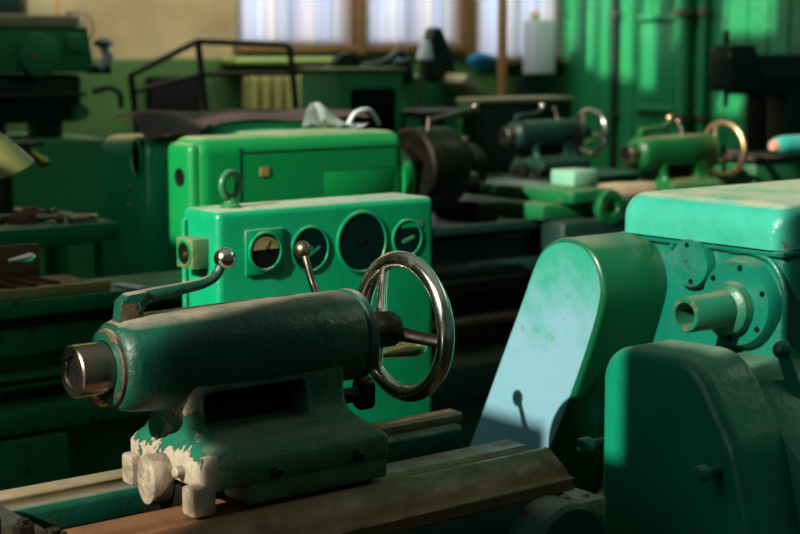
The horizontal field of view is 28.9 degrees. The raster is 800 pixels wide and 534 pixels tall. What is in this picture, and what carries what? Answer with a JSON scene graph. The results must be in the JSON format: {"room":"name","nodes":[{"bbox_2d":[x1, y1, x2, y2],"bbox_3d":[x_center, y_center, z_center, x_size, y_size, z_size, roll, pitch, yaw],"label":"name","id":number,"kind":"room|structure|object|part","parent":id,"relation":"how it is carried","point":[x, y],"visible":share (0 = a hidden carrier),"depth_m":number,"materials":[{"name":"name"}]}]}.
{"room":"metal workshop","nodes":[
{"label":"metal workshop","id":0,"kind":"room"},
{"bbox_2d":[0,0,561,138],"bbox_3d":[-2.654,-1.935,8.079,10.400,4.600,0.300,-6,10,-38],"label":"wall","id":1,"kind":"structure","parent":0,"point":[140,32],"depth_m":9.00,"materials":[{"name":"paint"}]},
{"bbox_2d":[0,0,20,13],"bbox_3d":[-2.209,-1.395,8.012,0.349,0.255,0.450,-6,10,-38],"label":"upper cabinet","id":2,"kind":"object","parent":1,"relation":"attached to","point":[6,6],"visible":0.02,"depth_m":7.91,"materials":[{"name":"metal"}]},
{"bbox_2d":[20,0,55,14],"bbox_3d":[-1.984,-1.440,8.228,0.160,0.249,0.400,-6,10,-38],"label":"box","id":3,"kind":"object","parent":1,"relation":"attached to","point":[27,7],"visible":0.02,"depth_m":8.08,"materials":[{"name":"cardboard"}]},
{"bbox_2d":[55,0,57,13],"bbox_3d":[-1.904,-2.757,8.326,0.060,2.840,0.060,-6,10,-38],"label":"pipe","id":4,"kind":"object","parent":1,"relation":"attached to","point":[56,1],"visible":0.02,"depth_m":8.50,"materials":[{"name":"paint"}]},
{"bbox_2d":[146,76,200,111],"bbox_3d":[-1.315,-0.880,9.046,0.328,0.456,0.070,-6,10,-38],"label":"hatch","id":5,"kind":"object","parent":1,"relation":"attached to","point":[185,95],"visible":0.24,"depth_m":8.99,"materials":[{"name":"metal"}]},
{"bbox_2d":[221,57,332,65],"bbox_3d":[-0.687,-1.244,9.400,0.826,0.051,0.190,-6,10,-38],"label":"window sill","id":6,"kind":"structure","parent":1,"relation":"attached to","point":[226,61],"depth_m":9.23,"materials":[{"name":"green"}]},
{"bbox_2d":[233,0,357,50],"bbox_3d":[-0.659,-2.373,9.425,0.888,2.106,0.160,-6,10,-38],"label":"window","id":7,"kind":"structure","parent":1,"relation":"in","point":[296,47],"depth_m":9.55,"materials":[{"name":"brown wood"}]},
{"bbox_2d":[238,0,274,40],"bbox_3d":[-0.857,-2.311,9.236,0.265,1.956,0.047,-6,10,-38],"label":"curtain","id":8,"kind":"object","parent":7,"relation":"hanging from","point":[256,18],"visible":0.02,"depth_m":9.35,"materials":[{"name":"fabric"}]},
{"bbox_2d":[276,0,314,43],"bbox_3d":[-0.640,-2.334,9.405,0.265,1.956,0.045,-6,10,-38],"label":"curtain","id":9,"kind":"object","parent":7,"relation":"hanging from","point":[295,19],"visible":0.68,"depth_m":9.52,"materials":[{"name":"fabric"}]},
{"bbox_2d":[315,0,350,44],"bbox_3d":[-0.422,-2.358,9.573,0.265,1.956,0.045,-6,10,-38],"label":"curtain","id":10,"kind":"object","parent":7,"relation":"hanging from","point":[332,17],"visible":1,"depth_m":9.69,"materials":[{"name":"fabric"}]},
{"bbox_2d":[351,0,365,53],"bbox_3d":[-0.259,-2.397,9.674,0.078,2.126,0.060,-6,10,-38],"label":"trim","id":11,"kind":"structure","parent":1,"relation":"attached to","point":[358,7],"depth_m":9.77,"materials":[{"name":"brown wood"}]},
{"bbox_2d":[366,45,464,50],"bbox_3d":[0.069,-2.451,9.989,0.831,2.106,0.160,-6,10,-38],"label":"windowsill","id":12,"kind":"structure","parent":1,"relation":"in","point":[368,47],"depth_m":10.00,"materials":[{"name":"brown wood"}]},
{"bbox_2d":[366,0,397,44],"bbox_3d":[-0.114,-2.391,9.812,0.247,1.956,0.046,-6,10,-38],"label":"curtain","id":13,"kind":"object","parent":12,"relation":"hanging from","point":[381,15],"visible":1,"depth_m":9.92,"materials":[{"name":"fabric"}]},
{"bbox_2d":[398,0,430,44],"bbox_3d":[0.089,-2.413,9.969,0.247,1.956,0.046,-6,10,-38],"label":"curtain","id":14,"kind":"object","parent":12,"relation":"hanging from","point":[414,16],"visible":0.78,"depth_m":10.07,"materials":[{"name":"fabric"}]},
{"bbox_2d":[431,0,459,44],"bbox_3d":[0.292,-2.435,10.125,0.247,1.956,0.047,-6,10,-38],"label":"curtain","id":15,"kind":"object","parent":12,"relation":"hanging from","point":[445,14],"visible":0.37,"depth_m":10.25,"materials":[{"name":"fabric"}]},
{"bbox_2d":[457,0,475,53],"bbox_3d":[0.443,-2.473,10.216,0.114,2.126,0.060,-6,10,-38],"label":"trim","id":16,"kind":"structure","parent":1,"relation":"attached to","point":[467,29],"depth_m":10.31,"materials":[{"name":"brown wood"}]},
{"bbox_2d":[496,53,564,64],"bbox_3d":[0.792,-2.484,10.554,0.808,2.198,0.160,-6,10,-38],"label":"window","id":17,"kind":"structure","parent":1,"relation":"in","point":[519,60],"depth_m":10.66,"materials":[{"name":"brown wood"}]},
{"bbox_2d":[476,0,518,58],"bbox_3d":[0.665,-2.430,10.420,0.359,2.047,0.047,-6,10,-38],"label":"curtain","id":18,"kind":"object","parent":17,"relation":"hanging from","point":[486,10],"visible":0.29,"depth_m":10.51,"materials":[{"name":"fabric"}]},
{"bbox_2d":[520,0,558,57],"bbox_3d":[0.959,-2.462,10.648,0.359,2.047,0.047,-6,10,-38],"label":"curtain","id":19,"kind":"object","parent":17,"relation":"hanging from","point":[548,9],"visible":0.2,"depth_m":10.74,"materials":[{"name":"fabric"}]},
{"bbox_2d":[597,474,603,520],"bbox_3d":[1.040,1.046,3.721,10.400,0.100,12.300,-6,10,-38],"label":"floor","id":20,"kind":"structure","parent":0,"point":[600,490],"depth_m":5.35,"materials":[{"name":"concrete"}]},
{"bbox_2d":[0,140,48,214],"bbox_3d":[-1.213,0.206,4.985,0.208,1.214,0.110,-6,10,-38],"label":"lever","id":21,"kind":"object","parent":20,"relation":"on","point":[6,184],"visible":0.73,"depth_m":4.90,"materials":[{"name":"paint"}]},
{"bbox_3d":[-1.255,0.213,4.985,0.060,1.200,0.060,-6,10,-38],"label":"post","id":22,"kind":"part","parent":21,"relation":"part of","materials":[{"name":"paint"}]},
{"bbox_3d":[-1.159,-0.353,4.930,0.094,0.079,0.036,-6,10,-38],"label":"arm","id":23,"kind":"part","parent":21,"relation":"part of","materials":[{"name":"gold metal"}]},
{"bbox_2d":[0,211,120,277],"bbox_3d":[-1.014,0.422,3.936,0.530,1.076,0.340,-6,10,-38],"label":"table","id":24,"kind":"object","parent":20,"relation":"on","point":[56,238],"visible":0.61,"depth_m":3.86,"materials":[{"name":"paint"}]},
{"bbox_2d":[7,211,28,223],"bbox_3d":[-0.940,-0.122,3.835,0.050,0.030,0.028,1,8,4],"label":"block","id":25,"kind":"object","parent":24,"relation":"on","point":[17,217],"visible":1,"depth_m":3.82,"materials":[{"name":"wood"}]},
{"bbox_2d":[17,207,35,223],"bbox_3d":[-0.926,-0.129,3.858,0.034,0.037,0.061,-4,9,-27],"label":"block","id":26,"kind":"object","parent":24,"relation":"on","point":[26,210],"visible":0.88,"depth_m":3.84,"materials":[{"name":"wood"}]},
{"bbox_2d":[30,207,46,221],"bbox_3d":[-0.913,-0.132,3.882,0.034,0.036,0.060,6,10,35],"label":"block","id":27,"kind":"object","parent":24,"relation":"on","point":[38,211],"visible":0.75,"depth_m":3.88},
{"bbox_2d":[36,211,62,222],"bbox_3d":[-0.873,-0.123,3.852,0.075,0.027,0.027,-1,8,-9],"label":"bolt","id":28,"kind":"object","parent":24,"relation":"on","point":[59,216],"visible":1,"depth_m":3.85,"materials":[{"name":"metal"}]},
{"bbox_2d":[47,208,57,213],"bbox_3d":[-0.909,-0.147,4.074,0.013,0.013,0.084,0,8,0],"label":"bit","id":29,"kind":"object","parent":24,"relation":"on","point":[51,211],"visible":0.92,"depth_m":4.04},
{"bbox_3d":[-0.911,0.409,4.195,0.050,1.030,0.050,-6,10,-38],"label":"leg","id":30,"kind":"part","parent":24,"relation":"part of","materials":[{"name":"paint"}]},
{"bbox_2d":[0,211,119,247],"bbox_3d":[-1.014,-0.086,3.865,0.530,0.051,0.340,-6,10,-38],"label":"tray","id":31,"kind":"object","parent":24,"relation":"on","point":[104,233],"depth_m":3.81,"materials":[{"name":"paint"}]},
{"bbox_2d":[54,212,73,221],"bbox_3d":[-0.842,-0.129,3.902,0.024,0.024,0.069,3,8,19],"label":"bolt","id":32,"kind":"object","parent":24,"relation":"on","point":[66,214],"visible":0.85,"depth_m":3.90,"materials":[{"name":"metal"}]},
{"bbox_2d":[67,216,88,222],"bbox_3d":[-0.800,-0.119,3.870,0.054,0.014,0.054,-6,10,-38],"label":"ring","id":33,"kind":"object","parent":24,"relation":"on","point":[71,219],"visible":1,"depth_m":3.85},
{"bbox_2d":[73,214,97,221],"bbox_3d":[-0.786,-0.123,3.893,0.061,0.015,0.061,-5,10,-34],"label":"ring","id":34,"kind":"object","parent":24,"relation":"on","point":[92,217],"visible":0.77,"depth_m":3.88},
{"bbox_3d":[-0.736,0.440,3.972,0.050,1.030,0.050,-6,10,-38],"label":"leg","id":35,"kind":"part","parent":24,"relation":"part of","materials":[{"name":"paint"}]},
{"bbox_2d":[0,11,123,278],"bbox_3d":[-1.734,-0.240,6.543,1.086,1.666,0.600,-6,10,-38],"label":"machine","id":36,"kind":"object","parent":20,"relation":"on","point":[35,46],"depth_m":6.44,"materials":[{"name":"paint"}]},
{"bbox_3d":[-1.819,-1.013,6.393,0.902,0.048,0.400,-6,10,-38],"label":"plate","id":37,"kind":"part","parent":36,"relation":"part of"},
{"bbox_3d":[-1.425,-1.023,6.676,0.168,0.152,0.189,-6,10,-38],"label":"wire coil","id":38,"kind":"part","parent":36,"relation":"part of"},
{"bbox_3d":[-1.284,-0.842,6.622,0.075,0.038,0.100,-6,10,-38],"label":"lever","id":39,"kind":"part","parent":36,"relation":"part of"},
{"bbox_3d":[-1.250,-0.892,6.578,0.075,0.124,0.044,-6,10,-38],"label":"lever","id":40,"kind":"part","parent":36,"relation":"part of","materials":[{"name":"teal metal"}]},
{"bbox_2d":[0,270,182,490],"bbox_3d":[-0.979,0.558,3.254,1.530,0.995,0.277,-6,10,-38],"label":"bed","id":41,"kind":"object","parent":20,"relation":"on","point":[47,434],"depth_m":3.31,"materials":[{"name":"paint"}]},
{"bbox_3d":[-0.953,0.257,3.154,1.500,0.024,0.024,-6,10,-38],"label":"feed rod","id":42,"kind":"part","parent":41,"relation":"part of","materials":[{"name":"metal"}]},
{"bbox_3d":[-0.901,0.483,3.233,0.440,0.230,0.070,-6,10,-38],"label":"panel","id":43,"kind":"part","parent":41,"relation":"part of","materials":[{"name":"paint"}]},
{"bbox_2d":[0,243,110,300],"bbox_3d":[-0.863,0.014,3.282,0.440,0.084,0.232,-6,10,-38],"label":"wooden tray","id":44,"kind":"object","parent":41,"relation":"on","point":[17,281],"visible":1,"depth_m":3.36,"materials":[{"name":"wood"}]},
{"bbox_2d":[0,133,33,178],"bbox_3d":[-0.946,-0.150,3.415,0.174,0.376,0.342,4,9,27],"label":"work lamp","id":45,"kind":"object","parent":44,"relation":"on","point":[13,159],"visible":1,"depth_m":3.44,"materials":[{"name":"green metal"}]},
{"bbox_2d":[7,253,35,264],"bbox_3d":[-0.833,-0.043,3.128,0.123,0.241,0.262,-6,10,-38],"label":"tool","id":46,"kind":"object","parent":44,"relation":"on","point":[28,258],"visible":1,"depth_m":3.07,"materials":[{"name":"paint"}]},
{"bbox_3d":[-0.585,0.041,3.373,0.086,0.004,0.030,7,11,41],"label":"steel strip","id":47,"kind":"part","parent":41,"relation":"part of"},
{"bbox_2d":[127,38,298,132],"bbox_3d":[-0.767,-0.251,7.048,1.009,1.553,0.030,-6,10,-38],"label":"frame","id":48,"kind":"object","parent":20,"relation":"on","point":[197,43],"visible":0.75,"depth_m":6.87,"materials":[{"name":"metal"}]},
{"bbox_3d":[-1.099,-0.138,6.802,0.167,1.397,0.030,-6,10,-38],"label":"post","id":49,"kind":"part","parent":48,"relation":"part of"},
{"bbox_3d":[-0.821,-0.238,7.007,0.204,1.538,0.030,-6,10,-38],"label":"post","id":50,"kind":"part","parent":48,"relation":"part of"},
{"bbox_3d":[-0.829,-0.929,6.905,0.834,0.170,0.028,-6,10,-38],"label":"rail","id":51,"kind":"part","parent":48,"relation":"part of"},
{"bbox_3d":[-0.821,-0.823,6.925,0.831,0.095,0.022,-6,10,-38],"label":"rail","id":52,"kind":"part","parent":48,"relation":"part of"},
{"bbox_3d":[-0.443,-0.269,7.301,0.188,1.517,0.030,-6,10,-38],"label":"post","id":53,"kind":"part","parent":48,"relation":"part of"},
{"bbox_2d":[101,116,354,275],"bbox_3d":[-0.505,0.201,4.691,0.790,1.305,0.380,-6,10,-38],"label":"cabinet","id":54,"kind":"object","parent":20,"relation":"on","point":[135,169],"visible":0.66,"depth_m":4.31,"materials":[{"name":"metal"}]},
{"bbox_3d":[-0.532,0.232,4.623,0.640,1.262,0.300,-6,10,-38],"label":"casing","id":55,"kind":"part","parent":54,"relation":"part of","materials":[{"name":"paint"}]},
{"bbox_2d":[112,107,368,140],"bbox_3d":[-0.476,-0.434,4.597,0.820,0.077,0.385,-6,10,-38],"label":"cloth","id":56,"kind":"object","parent":54,"relation":"on","point":[152,124],"visible":0.89,"depth_m":4.43,"materials":[{"name":"fabric"}]},
{"bbox_2d":[243,76,301,108],"bbox_3d":[-0.552,-0.478,9.402,0.875,1.348,0.140,-6,10,-38],"label":"radiator","id":57,"kind":"object","parent":20,"relation":"on","point":[259,92],"visible":0.2,"depth_m":9.10,"materials":[{"name":"metal"}]},
{"bbox_2d":[168,128,415,270],"bbox_3d":[-0.330,0.260,4.370,0.736,1.277,0.310,-6,10,-38],"label":"electrical cabinet","id":58,"kind":"object","parent":20,"relation":"on","point":[289,164],"visible":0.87,"depth_m":4.14,"materials":[{"name":"metal"}]},
{"bbox_3d":[-0.298,0.268,4.313,0.685,1.277,0.160,-6,10,-38],"label":"casing","id":59,"kind":"part","parent":58,"relation":"part of","materials":[{"name":"paint"}]},
{"bbox_3d":[-0.275,0.244,4.494,0.405,1.275,0.180,-6,10,-38],"label":"casing","id":60,"kind":"part","parent":58,"relation":"part of","materials":[{"name":"paint"}]},
{"bbox_2d":[302,102,380,126],"bbox_3d":[-0.158,-0.445,4.522,0.244,0.074,0.090,-6,10,-38],"label":"rag","id":61,"kind":"object","parent":58,"relation":"on","point":[317,114],"visible":1,"depth_m":4.50,"materials":[{"name":"fabric"}]},
{"bbox_3d":[-0.117,-0.212,4.288,0.240,0.115,0.006,-6,10,-38],"label":"access panel","id":62,"kind":"part","parent":58,"relation":"part of","materials":[{"name":"paint"}]},
{"bbox_2d":[0,409,605,533],"bbox_3d":[-0.458,0.770,2.040,1.635,0.910,0.580,-6,10,-38],"label":"bed","id":63,"kind":"object","parent":20,"relation":"on","point":[432,484],"visible":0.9,"depth_m":2.17,"materials":[{"name":"metal"}]},
{"bbox_2d":[0,505,67,533],"bbox_3d":[-0.589,0.325,1.823,0.340,0.041,0.300,-6,10,-38],"label":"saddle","id":64,"kind":"object","parent":63,"relation":"on","point":[11,522],"visible":1,"depth_m":1.88,"materials":[{"name":"paint"}]},
{"bbox_3d":[-0.589,0.337,1.825,0.340,0.016,0.300,-6,10,-38],"label":"plate","id":65,"kind":"part","parent":64,"relation":"part of","materials":[{"name":"paint"}]},
{"bbox_2d":[60,241,454,517],"bbox_3d":[-0.185,0.145,2.223,0.650,0.366,0.335,-6,10,-38],"label":"tailstock","id":66,"kind":"object","parent":63,"relation":"on","point":[246,400],"visible":0.99,"depth_m":2.10,"materials":[{"name":"paint"}]},
{"bbox_3d":[-0.326,0.282,2.074,0.032,0.068,0.050,-6,10,-38],"label":"plate","id":67,"kind":"part","parent":66,"relation":"part of","materials":[{"name":"grey metal"}]},
{"bbox_3d":[-0.304,0.033,2.071,0.167,0.070,0.022,-6,10,-38],"label":"binding lever","id":68,"kind":"part","parent":66,"relation":"part of","materials":[{"name":"paint"}]},
{"bbox_3d":[-0.238,-0.012,2.117,0.030,0.030,0.030,-6,10,-38],"label":"ball knob","id":69,"kind":"part","parent":66,"relation":"part of","materials":[{"name":"silver metal"}]},
{"bbox_3d":[-0.151,-0.027,2.424,0.028,0.028,0.028,-6,10,-38],"label":"ball knob","id":70,"kind":"part","parent":66,"relation":"part of","materials":[{"name":"metal"}]},
{"bbox_3d":[-0.108,0.051,2.379,0.018,0.136,0.144,-6,10,-37],"label":"clamp lever","id":71,"kind":"part","parent":66,"relation":"part of","materials":[{"name":"metal"}]},
{"bbox_3d":[-0.002,0.131,2.428,0.112,0.026,0.026,-6,10,-38],"label":"crank handle","id":72,"kind":"part","parent":66,"relation":"part of","materials":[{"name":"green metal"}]},
{"bbox_2d":[176,169,431,422],"bbox_3d":[-0.191,0.427,3.194,0.569,1.272,0.143,-6,10,-38],"label":"control panel","id":73,"kind":"object","parent":20,"relation":"on","point":[345,235],"visible":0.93,"depth_m":3.08,"materials":[{"name":"paint"}]},
{"bbox_3d":[-0.258,-0.046,2.985,0.058,0.024,0.001,-6,10,-38],"label":"scale plate","id":74,"kind":"part","parent":73,"relation":"part of","materials":[{"name":"metal"}]},
{"bbox_2d":[297,67,406,134],"bbox_3d":[-0.220,-0.203,7.166,0.389,1.420,0.320,-6,10,-38],"label":"cabinet","id":75,"kind":"object","parent":20,"relation":"on","point":[379,89],"visible":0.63,"depth_m":6.97,"materials":[{"name":"metal"}]},
{"bbox_2d":[329,52,361,66],"bbox_3d":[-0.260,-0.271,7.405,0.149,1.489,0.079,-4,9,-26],"label":"pulley","id":76,"kind":"object","parent":75,"relation":"on","point":[344,59],"visible":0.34,"depth_m":7.27,"materials":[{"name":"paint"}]},
{"bbox_3d":[-0.220,-0.898,7.069,0.389,0.016,0.320,-6,10,-38],"label":"lid","id":77,"kind":"part","parent":75,"relation":"part of","materials":[{"name":"green paint"}]},
{"bbox_2d":[361,27,485,131],"bbox_3d":[-0.002,-0.456,8.263,0.803,1.620,0.600,-6,10,-38],"label":"machine","id":78,"kind":"object","parent":20,"relation":"on","point":[436,84],"visible":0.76,"depth_m":8.16,"materials":[{"name":"paint"}]},
{"bbox_3d":[-0.184,-1.060,8.034,0.503,0.139,0.160,0,8,1],"label":"link arm","id":79,"kind":"part","parent":78,"relation":"part of","materials":[{"name":"paint"}]},
{"bbox_3d":[0.110,-0.945,8.156,0.060,0.301,0.060,-6,10,-38],"label":"yellow post","id":80,"kind":"part","parent":78,"relation":"part of","materials":[{"name":"metal"}]},
{"bbox_2d":[423,27,454,81],"bbox_3d":[0.200,-1.125,8.226,0.205,0.286,0.080,-6,10,-38],"label":"hood","id":81,"kind":"object","parent":78,"relation":"attached to","point":[438,69],"depth_m":8.18,"materials":[{"name":"paint"}]},
{"bbox_3d":[0.332,-0.960,8.200,0.156,0.119,0.200,-6,10,-38],"label":"tilted plate","id":82,"kind":"part","parent":78,"relation":"part of","materials":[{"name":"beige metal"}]},
{"bbox_2d":[467,53,496,71],"bbox_3d":[0.436,-1.089,8.264,0.188,0.101,0.096,-6,10,-38],"label":"bag","id":83,"kind":"object","parent":78,"relation":"hanging from","point":[478,62],"visible":1,"depth_m":8.22,"materials":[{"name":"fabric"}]},
{"bbox_2d":[402,108,480,212],"bbox_3d":[0.157,-0.121,7.282,0.320,1.227,0.300,-6,10,-38],"label":"workbench","id":84,"kind":"object","parent":20,"relation":"on","point":[470,119],"visible":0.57,"depth_m":7.16,"materials":[{"name":"paint"}]},
{"bbox_3d":[-0.011,-0.109,7.305,0.060,1.197,0.040,-6,10,-38],"label":"leg","id":85,"kind":"part","parent":84,"relation":"part of","materials":[{"name":"paint"}]},
{"bbox_3d":[0.136,-0.083,7.118,0.060,1.197,0.040,-6,10,-38],"label":"leg","id":86,"kind":"part","parent":84,"relation":"part of","materials":[{"name":"paint"}]},
{"bbox_3d":[0.178,-0.129,7.451,0.060,1.197,0.040,-6,10,-38],"label":"leg","id":87,"kind":"part","parent":84,"relation":"part of","materials":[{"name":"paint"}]},
{"bbox_3d":[0.326,-0.103,7.264,0.060,1.197,0.040,-6,10,-38],"label":"leg","id":88,"kind":"part","parent":84,"relation":"part of","materials":[{"name":"paint"}]},
{"bbox_2d":[431,213,546,447],"bbox_3d":[1.109,0.202,6.041,3.320,0.930,0.580,-6,10,-38],"label":"bed","id":89,"kind":"object","parent":20,"relation":"on","point":[485,269],"visible":0.02,"depth_m":5.18,"materials":[{"name":"paint"}]},
{"bbox_2d":[397,102,478,205],"bbox_3d":[0.026,-0.360,5.044,0.514,0.339,0.260,-6,10,-38],"label":"lathe chuck","id":90,"kind":"object","parent":89,"relation":"on","point":[440,157],"visible":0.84,"depth_m":5.01,"materials":[{"name":"metal"}]},
{"bbox_2d":[434,136,497,221],"bbox_3d":[0.224,-0.303,5.285,0.090,0.280,0.240,-6,10,-38],"label":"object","id":91,"kind":"object","parent":89,"relation":"on","point":[475,210],"visible":0.44,"depth_m":5.22,"materials":[{"name":"metal"}]},
{"bbox_3d":[1.130,-0.046,5.831,3.100,0.028,0.028,-6,10,-38],"label":"feed rod","id":92,"kind":"part","parent":89,"relation":"part of","materials":[{"name":"metal"}]},
{"bbox_2d":[461,168,655,252],"bbox_3d":[0.575,-0.153,5.567,0.562,0.405,0.585,-6,10,-38],"label":"carriage","id":93,"kind":"object","parent":89,"relation":"on","point":[574,203],"visible":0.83,"depth_m":5.33,"materials":[{"name":"paint"}]},
{"bbox_3d":[0.613,-0.315,5.462,0.120,0.055,0.120,-6,10,-38],"label":"tool post","id":94,"kind":"part","parent":93,"relation":"part of","materials":[{"name":"metal"}]},
{"bbox_2d":[619,114,747,197],"bbox_3d":[1.056,-0.397,5.889,0.650,0.366,0.335,-6,10,-38],"label":"tailstock","id":95,"kind":"object","parent":89,"relation":"on","point":[676,161],"visible":0.86,"depth_m":5.77,"materials":[{"name":"metal"}]},
{"bbox_3d":[0.937,-0.509,5.737,0.167,0.070,0.022,-6,10,-38],"label":"binding lever","id":96,"kind":"part","parent":95,"relation":"part of","materials":[{"name":"paint"}]},
{"bbox_3d":[1.003,-0.554,5.783,0.030,0.030,0.030,-6,10,-38],"label":"ball knob","id":97,"kind":"part","parent":95,"relation":"part of","materials":[{"name":"silver metal"}]},
{"bbox_3d":[1.090,-0.569,6.090,0.028,0.028,0.028,-6,10,-38],"label":"ball knob","id":98,"kind":"part","parent":95,"relation":"part of","materials":[{"name":"metal"}]},
{"bbox_3d":[1.133,-0.491,6.045,0.018,0.136,0.144,-6,10,-37],"label":"clamp lever","id":99,"kind":"part","parent":95,"relation":"part of","materials":[{"name":"metal"}]},
{"bbox_3d":[1.239,-0.411,6.095,0.112,0.026,0.026,-6,10,-38],"label":"crank handle","id":100,"kind":"part","parent":95,"relation":"part of","materials":[{"name":"green metal"}]},
{"bbox_2d":[714,150,799,184],"bbox_3d":[1.505,-0.385,6.317,0.530,0.154,0.250,-6,10,-38],"label":"bed","id":101,"kind":"object","parent":89,"relation":"on","point":[759,166],"visible":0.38,"depth_m":6.16,"materials":[{"name":"metal"}]},
{"bbox_3d":[1.505,-0.455,6.307,0.530,0.012,0.250,-6,10,-38],"label":"rail","id":102,"kind":"part","parent":101,"relation":"part of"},
{"bbox_2d":[768,135,799,154],"bbox_3d":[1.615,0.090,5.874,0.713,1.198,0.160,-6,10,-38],"label":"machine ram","id":103,"kind":"object","parent":101,"relation":"attached to","point":[786,144],"visible":1,"depth_m":5.59,"materials":[{"name":"paint"}]},
{"bbox_2d":[497,0,507,96],"bbox_3d":[0.662,-1.504,10.057,0.045,3.200,0.050,-6,10,-38],"label":"wooden post","id":104,"kind":"object","parent":20,"relation":"on","point":[502,4],"visible":0.2,"depth_m":10.05,"materials":[{"name":"brown wood"}]},
{"bbox_2d":[456,96,573,173],"bbox_3d":[0.565,-0.201,7.696,0.632,1.271,0.180,-6,10,-38],"label":"table","id":105,"kind":"object","parent":20,"relation":"on","point":[497,113],"visible":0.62,"depth_m":7.48,"materials":[{"name":"paint"}]},
{"bbox_3d":[0.328,-0.609,7.451,0.030,0.347,0.140,-6,10,-38],"label":"plate","id":106,"kind":"part","parent":105,"relation":"part of","materials":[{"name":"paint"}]},
{"bbox_3d":[0.569,-0.821,7.612,0.622,0.020,0.180,-6,10,-38],"label":"plate","id":107,"kind":"part","parent":105,"relation":"part of","materials":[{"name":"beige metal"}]},
{"bbox_2d":[515,10,556,96],"bbox_3d":[0.944,-0.863,10.650,0.316,1.766,0.250,-6,10,-38],"label":"electrical box","id":108,"kind":"object","parent":20,"relation":"on","point":[539,36],"visible":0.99,"depth_m":10.45,"materials":[{"name":"white metal"}]},
{"bbox_3d":[0.912,-0.636,10.740,0.216,1.290,0.120,-6,10,-38],"label":"post","id":109,"kind":"part","parent":108,"relation":"part of","materials":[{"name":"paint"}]},
{"bbox_2d":[487,167,640,196],"bbox_3d":[0.719,0.034,7.235,0.950,0.932,0.400,-6,10,-38],"label":"bed","id":110,"kind":"object","parent":20,"relation":"on","point":[605,175],"visible":0.07,"depth_m":7.16,"materials":[{"name":"paint"}]},
{"bbox_2d":[499,103,608,177],"bbox_3d":[0.696,-0.572,7.140,0.650,0.366,0.335,-6,10,-38],"label":"tailstock","id":111,"kind":"object","parent":110,"relation":"on","point":[544,146],"visible":0.99,"depth_m":7.01,"materials":[{"name":"metal"}]},
{"bbox_3d":[0.555,-0.434,6.992,0.032,0.068,0.050,-6,10,-38],"label":"plate","id":112,"kind":"part","parent":111,"relation":"part of","materials":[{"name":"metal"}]},
{"bbox_3d":[0.577,-0.683,6.988,0.167,0.070,0.022,-6,10,-38],"label":"binding lever","id":113,"kind":"part","parent":111,"relation":"part of","materials":[{"name":"paint"}]},
{"bbox_3d":[0.643,-0.728,7.034,0.030,0.030,0.030,-6,10,-38],"label":"ball knob","id":114,"kind":"part","parent":111,"relation":"part of","materials":[{"name":"silver metal"}]},
{"bbox_3d":[0.879,-0.586,7.346,0.112,0.026,0.026,-6,10,-38],"label":"crank handle","id":115,"kind":"part","parent":111,"relation":"part of","materials":[{"name":"green metal"}]},
{"bbox_2d":[470,179,799,533],"bbox_3d":[0.881,0.461,3.051,1.450,1.243,1.064,-4,9,-25],"label":"headstock","id":116,"kind":"object","parent":20,"relation":"on","point":[659,356],"visible":0.98,"depth_m":2.61,"materials":[{"name":"paint"}]},
{"bbox_3d":[0.183,0.285,2.952,0.005,0.704,0.542,-6,10,-38],"label":"guard plate","id":117,"kind":"part","parent":116,"relation":"part of","materials":[{"name":"paint"}]},
{"bbox_3d":[0.318,0.293,2.579,0.053,0.027,0.027,-6,10,-38],"label":"knob","id":118,"kind":"part","parent":116,"relation":"part of","materials":[{"name":"paint"}]},
{"bbox_3d":[0.466,0.310,2.352,0.053,0.027,0.027,-6,10,-38],"label":"knob","id":119,"kind":"part","parent":116,"relation":"part of","materials":[{"name":"paint"}]},
{"bbox_3d":[0.970,0.485,3.144,1.120,1.170,0.363,-6,10,-38],"label":"casing","id":120,"kind":"part","parent":116,"relation":"part of","materials":[{"name":"paint"}]},
{"bbox_3d":[0.609,0.132,2.479,0.030,0.030,0.030,-6,10,-38],"label":"lever knob","id":121,"kind":"part","parent":116,"relation":"part of","materials":[{"name":"paint"}]},
{"bbox_3d":[0.629,0.178,2.486,0.057,0.099,0.027,-1,8,-7],"label":"gear lever","id":122,"kind":"part","parent":116,"relation":"part of","materials":[{"name":"paint"}]},
{"bbox_2d":[710,30,799,151],"bbox_3d":[1.919,-0.392,7.898,1.121,1.594,0.450,-6,10,-38],"label":"machine","id":123,"kind":"object","parent":20,"relation":"on","point":[770,83],"visible":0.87,"depth_m":7.64,"materials":[{"name":"paint"}]},
{"bbox_3d":[2.015,-0.979,7.872,0.901,0.195,0.180,-6,10,-38],"label":"arm","id":124,"kind":"part","parent":123,"relation":"part of","materials":[{"name":"paint"}]},
{"bbox_2d":[561,0,799,178],"bbox_3d":[4.818,-2.631,6.189,0.212,6.500,12.300,-6,10,-38],"label":"wall","id":125,"kind":"structure","parent":0,"point":[773,26],"depth_m":10.40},
{"bbox_2d":[608,0,620,168],"bbox_3d":[1.449,-2.949,10.277,0.082,6.000,0.064,-6,10,-38],"label":"pipe","id":126,"kind":"object","parent":125,"relation":"attached to","point":[614,13],"visible":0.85,"depth_m":10.49,"materials":[{"name":"metal"}]},
{"bbox_2d":[633,14,675,111],"bbox_3d":[1.683,-1.339,10.217,0.060,0.627,0.349,-6,10,-38],"label":"panel","id":127,"kind":"object","parent":125,"relation":"attached to","point":[657,32],"depth_m":10.21,"materials":[{"name":"metal"}]},
{"bbox_2d":[671,0,696,134],"bbox_3d":[1.815,-2.877,9.766,0.160,6.000,0.160,-6,10,-38],"label":"pipe","id":128,"kind":"object","parent":125,"relation":"attached to","point":[683,11],"visible":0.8,"depth_m":9.95,"materials":[{"name":"metal"}]},
{"bbox_2d":[695,0,710,133],"bbox_3d":[1.927,-2.863,9.665,0.090,6.000,0.080,-6,10,-38],"label":"pipe","id":129,"kind":"object","parent":125,"relation":"attached to","point":[704,11],"visible":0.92,"depth_m":9.86,"materials":[{"name":"metal"}]}
]}

